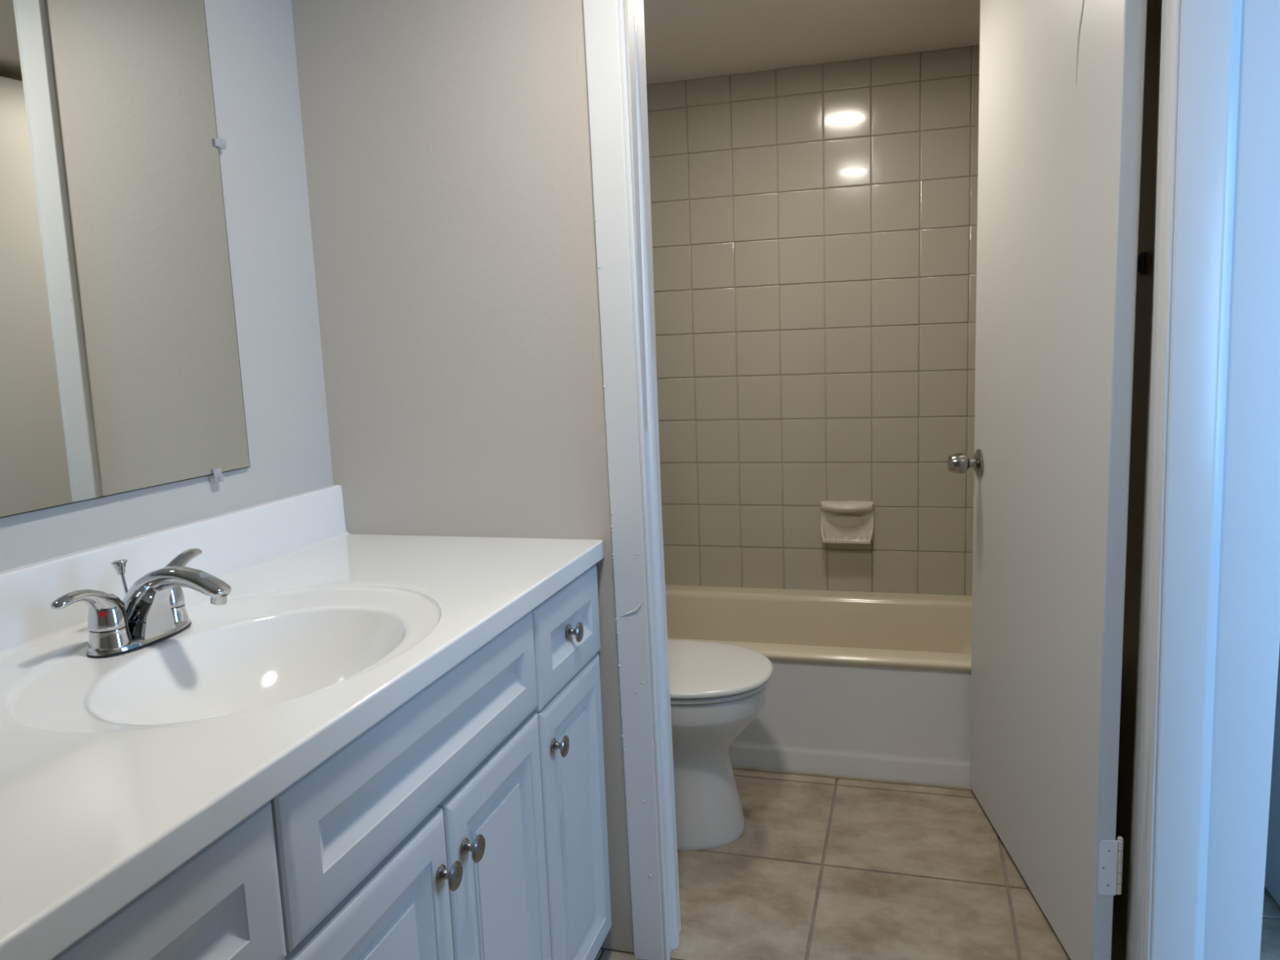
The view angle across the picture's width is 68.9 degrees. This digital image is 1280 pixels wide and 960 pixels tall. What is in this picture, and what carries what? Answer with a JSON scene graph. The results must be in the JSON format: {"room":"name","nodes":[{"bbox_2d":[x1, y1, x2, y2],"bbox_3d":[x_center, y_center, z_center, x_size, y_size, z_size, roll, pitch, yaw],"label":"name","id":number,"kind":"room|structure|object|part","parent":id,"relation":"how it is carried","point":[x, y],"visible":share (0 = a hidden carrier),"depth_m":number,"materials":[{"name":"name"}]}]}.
{"room":"bathroom vanity area","nodes":[
{"label":"bathroom vanity area","id":0,"kind":"room"},
{"bbox_2d":[0,0,333,571],"bbox_3d":[-1.167,0.164,0.452,0.120,2.160,3.360,0,9,16],"label":"wall","id":1,"kind":"structure","parent":0,"point":[251,42],"depth_m":1.76,"materials":[{"name":"paint"}]},
{"bbox_2d":[0,0,249,518],"bbox_3d":[-0.918,-0.386,1.028,0.016,0.962,1.356,0,9,16],"label":"wall mirror","id":2,"kind":"object","parent":1,"relation":"attached to","point":[120,369],"visible":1,"depth_m":1.42,"materials":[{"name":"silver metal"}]},
{"bbox_2d":[0,484,350,659],"bbox_3d":[-0.824,0.165,1.351,0.034,0.110,1.352,0,9,16],"label":"backsplash","id":3,"kind":"structure","parent":1,"relation":"attached to","point":[233,543],"depth_m":1.51,"materials":[{"name":"stone"}]},
{"bbox_2d":[291,0,661,952],"bbox_3d":[-0.309,-0.086,1.932,0.693,2.160,0.110,0,9,16],"label":"wall partition","id":4,"kind":"structure","parent":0,"point":[447,146],"depth_m":1.84,"materials":[{"name":"paint"}]},
{"bbox_2d":[582,0,680,959],"bbox_3d":[-0.009,-0.073,1.837,0.103,2.140,0.131,0,9,16],"label":"door frame","id":5,"kind":"structure","parent":4,"relation":"attached to","point":[633,452],"depth_m":1.80,"materials":[{"name":"white paint"}]},
{"bbox_2d":[643,0,980,84],"bbox_3d":[0.302,-1.310,2.395,1.598,0.100,1.474,0,9,16],"label":"ceiling","id":6,"kind":"structure","parent":0,"point":[685,39],"depth_m":2.75,"materials":[{"name":"white paint"}]},
{"bbox_2d":[646,44,979,595],"bbox_3d":[0.564,-0.366,3.304,1.598,2.250,0.125,0,9,16],"label":"wall","id":7,"kind":"structure","parent":0,"point":[814,228],"depth_m":3.20,"materials":[{"name":"tile"}]},
{"bbox_2d":[820,501,874,543],"bbox_3d":[0.718,0.147,3.242,0.186,0.138,0.067,0,9,16],"label":"soap dish","id":8,"kind":"object","parent":7,"relation":"attached to","point":[841,522],"visible":1,"depth_m":3.25,"materials":[{"name":"ceramic"}]},
{"bbox_2d":[820,501,873,512],"bbox_3d":[0.716,0.098,3.234,0.180,0.036,0.054,0,9,16],"label":"hood","id":9,"kind":"object","parent":8,"relation":"attached to","point":[825,506],"depth_m":3.22,"materials":[{"name":"ceramic"}]},
{"bbox_2d":[821,523,873,543],"bbox_3d":[0.719,0.184,3.245,0.178,0.062,0.062,0,9,16],"label":"tray","id":10,"kind":"object","parent":8,"relation":"on","point":[845,533],"depth_m":3.26,"materials":[{"name":"ceramic"}]},
{"bbox_2d":[594,768,1279,959],"bbox_3d":[0.925,1.183,0.811,3.970,0.120,5.200,0,9,16],"label":"floor","id":11,"kind":"structure","parent":0,"point":[819,868],"depth_m":2.17,"materials":[{"name":"tile"}]},
{"bbox_2d":[51,564,611,959],"bbox_3d":[-0.520,0.672,1.348,0.620,0.846,1.326,0,9,16],"label":"vanity cabinet","id":12,"kind":"object","parent":11,"relation":"on","point":[468,822],"visible":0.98,"depth_m":1.22,"materials":[{"name":"white paint"}]},
{"bbox_3d":[-0.407,0.418,0.760,0.020,0.167,0.339,0,9,16],"label":"drawer","id":13,"kind":"part","parent":12,"relation":"part of","materials":[{"name":"white paint"}]},
{"bbox_2d":[0,484,604,959],"bbox_3d":[-0.548,0.235,1.281,0.602,0.249,1.352,0,9,16],"label":"countertop","id":14,"kind":"structure","parent":12,"relation":"on","point":[117,771],"depth_m":1.24,"materials":[{"name":"stone"}]},
{"bbox_2d":[49,548,231,657],"bbox_3d":[-0.691,0.169,1.316,0.212,0.110,0.200,-6,9,-24],"label":"faucet","id":15,"kind":"object","parent":14,"relation":"on","point":[153,610],"visible":1,"depth_m":1.28,"materials":[{"name":"silver metal"}]},
{"bbox_3d":[-0.733,0.173,1.238,0.049,0.062,0.108,0,9,16],"label":"handle","id":16,"kind":"part","parent":15,"relation":"part of","materials":[{"name":"silver metal"}]},
{"bbox_3d":[-0.723,0.214,1.273,0.054,0.028,0.054,0,9,16],"label":"handle","id":17,"kind":"part","parent":15,"relation":"part of","materials":[{"name":"silver metal"}]},
{"bbox_3d":[-0.738,0.165,1.333,0.021,0.102,0.021,6,12,44],"label":"lift rod","id":18,"kind":"part","parent":15,"relation":"part of","materials":[{"name":"silver metal"}]},
{"bbox_3d":[-0.708,0.217,1.324,0.072,0.012,0.166,0,9,16],"label":"plate","id":19,"kind":"part","parent":15,"relation":"part of","materials":[{"name":"silver metal"}]},
{"bbox_3d":[-0.652,0.171,1.300,0.187,0.102,0.062,0,9,16],"label":"spout","id":20,"kind":"part","parent":15,"relation":"part of","materials":[{"name":"silver metal"}]},
{"bbox_3d":[-0.694,0.199,1.372,0.054,0.028,0.054,0,9,16],"label":"handle","id":21,"kind":"part","parent":15,"relation":"part of","materials":[{"name":"silver metal"}]},
{"bbox_3d":[-0.690,0.145,1.385,0.049,0.072,0.092,0,9,16],"label":"handle","id":22,"kind":"part","parent":15,"relation":"part of","materials":[{"name":"silver metal"}]},
{"bbox_3d":[-0.299,0.753,1.133,0.020,0.595,0.318,0,9,16],"label":"cabinet door","id":23,"kind":"part","parent":12,"relation":"part of","materials":[{"name":"white paint"}]},
{"bbox_3d":[-0.268,0.344,1.234,0.020,0.167,0.648,0,9,16],"label":"drawer","id":24,"kind":"part","parent":12,"relation":"part of","materials":[{"name":"white paint"}]},
{"bbox_3d":[-0.248,0.516,1.218,0.027,0.037,0.037,0,9,16],"label":"knob","id":25,"kind":"part","parent":12,"relation":"part of","materials":[{"name":"silver metal"}]},
{"bbox_3d":[-0.229,0.506,1.283,0.027,0.037,0.037,0,9,16],"label":"knob","id":26,"kind":"part","parent":12,"relation":"part of","materials":[{"name":"silver metal"}]},
{"bbox_3d":[-0.208,0.705,1.442,0.020,0.595,0.324,0,9,16],"label":"cabinet door","id":27,"kind":"part","parent":12,"relation":"part of","materials":[{"name":"white paint"}]},
{"bbox_3d":[-0.137,0.456,1.600,0.027,0.037,0.037,0,9,16],"label":"knob","id":28,"kind":"part","parent":12,"relation":"part of","materials":[{"name":"silver metal"}]},
{"bbox_3d":[-0.131,0.278,1.700,0.020,0.176,0.320,0,9,16],"label":"drawer","id":29,"kind":"part","parent":12,"relation":"part of","materials":[{"name":"white paint"}]},
{"bbox_3d":[-0.118,0.659,1.751,0.020,0.589,0.310,0,9,16],"label":"cabinet door","id":30,"kind":"part","parent":12,"relation":"part of","materials":[{"name":"white paint"}]},
{"bbox_3d":[-0.118,0.277,1.701,0.027,0.037,0.037,0,9,16],"label":"knob","id":31,"kind":"part","parent":12,"relation":"part of","materials":[{"name":"silver metal"}]},
{"bbox_2d":[667,640,773,850],"bbox_3d":[-0.066,0.529,2.467,0.833,0.772,0.480,0,9,16],"label":"toilet","id":32,"kind":"object","parent":11,"relation":"on","point":[717,690],"visible":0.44,"depth_m":2.34,"materials":[{"name":"white ceramic"}]},
{"bbox_3d":[0.086,0.502,2.418,0.493,0.014,0.386,0,9,16],"label":"seat","id":33,"kind":"part","parent":32,"relation":"part of","materials":[{"name":"plastic"}]},
{"bbox_3d":[0.092,0.480,2.413,0.499,0.023,0.402,0,9,16],"label":"lid","id":34,"kind":"part","parent":32,"relation":"part of","materials":[{"name":"plastic"}]},
{"bbox_2d":[665,584,972,787],"bbox_3d":[0.485,0.627,3.049,1.583,0.367,0.698,0,9,16],"label":"bathtub","id":35,"kind":"object","parent":11,"relation":"on","point":[865,685],"visible":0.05,"depth_m":2.71,"materials":[{"name":"ceramic"}]},
{"bbox_2d":[665,584,972,672],"bbox_3d":[0.484,0.590,3.043,1.583,0.292,0.698,0,9,16],"label":"basin","id":36,"kind":"object","parent":35,"relation":"in","point":[797,630],"depth_m":3.21,"materials":[{"name":"beige ceramic"}]},
{"bbox_2d":[732,765,972,791],"bbox_3d":[0.396,0.859,2.747,1.562,0.011,0.012,0,9,16],"label":"bead","id":37,"kind":"object","parent":11,"relation":"on","point":[734,767],"visible":0.43,"depth_m":2.68},
{"bbox_2d":[1111,0,1279,959],"bbox_3d":[1.185,-0.200,2.316,0.185,2.160,1.704,0,9,16],"label":"wall","id":38,"kind":"structure","parent":0,"point":[1248,629],"depth_m":1.55,"materials":[{"name":"white paint"}]},
{"bbox_2d":[947,0,1147,959],"bbox_3d":[0.882,-0.128,2.023,0.166,2.098,0.840,-2,8,-1],"label":"door","id":39,"kind":"structure","parent":38,"relation":"in","point":[1061,82],"depth_m":1.87,"materials":[{"name":"grey paint"}]},
{"bbox_3d":[0.832,-0.043,2.407,0.067,0.055,0.055,-2,8,5],"label":"knob","id":40,"kind":"part","parent":39,"relation":"part of","materials":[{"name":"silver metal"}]},
{"bbox_2d":[1137,252,1146,275],"bbox_3d":[0.973,-0.431,1.937,0.034,0.040,0.499,0,9,16],"label":"hinge","id":41,"kind":"object","parent":38,"relation":"attached to","point":[1141,260],"visible":0.14,"depth_m":1.70,"materials":[{"name":"metal"}]},
{"bbox_2d":[1133,0,1242,959],"bbox_3d":[0.911,-0.070,1.569,0.122,2.140,0.125,0,9,16],"label":"door frame","id":42,"kind":"structure","parent":38,"relation":"attached to","point":[1200,40],"depth_m":1.52,"materials":[{"name":"white paint"}]},
{"bbox_2d":[1264,644,1279,906],"bbox_3d":[1.395,-0.118,2.061,0.110,2.044,0.802,0,9,16],"label":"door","id":43,"kind":"structure","parent":38,"relation":"in","point":[1272,880],"depth_m":2.03,"materials":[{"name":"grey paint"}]}
]}

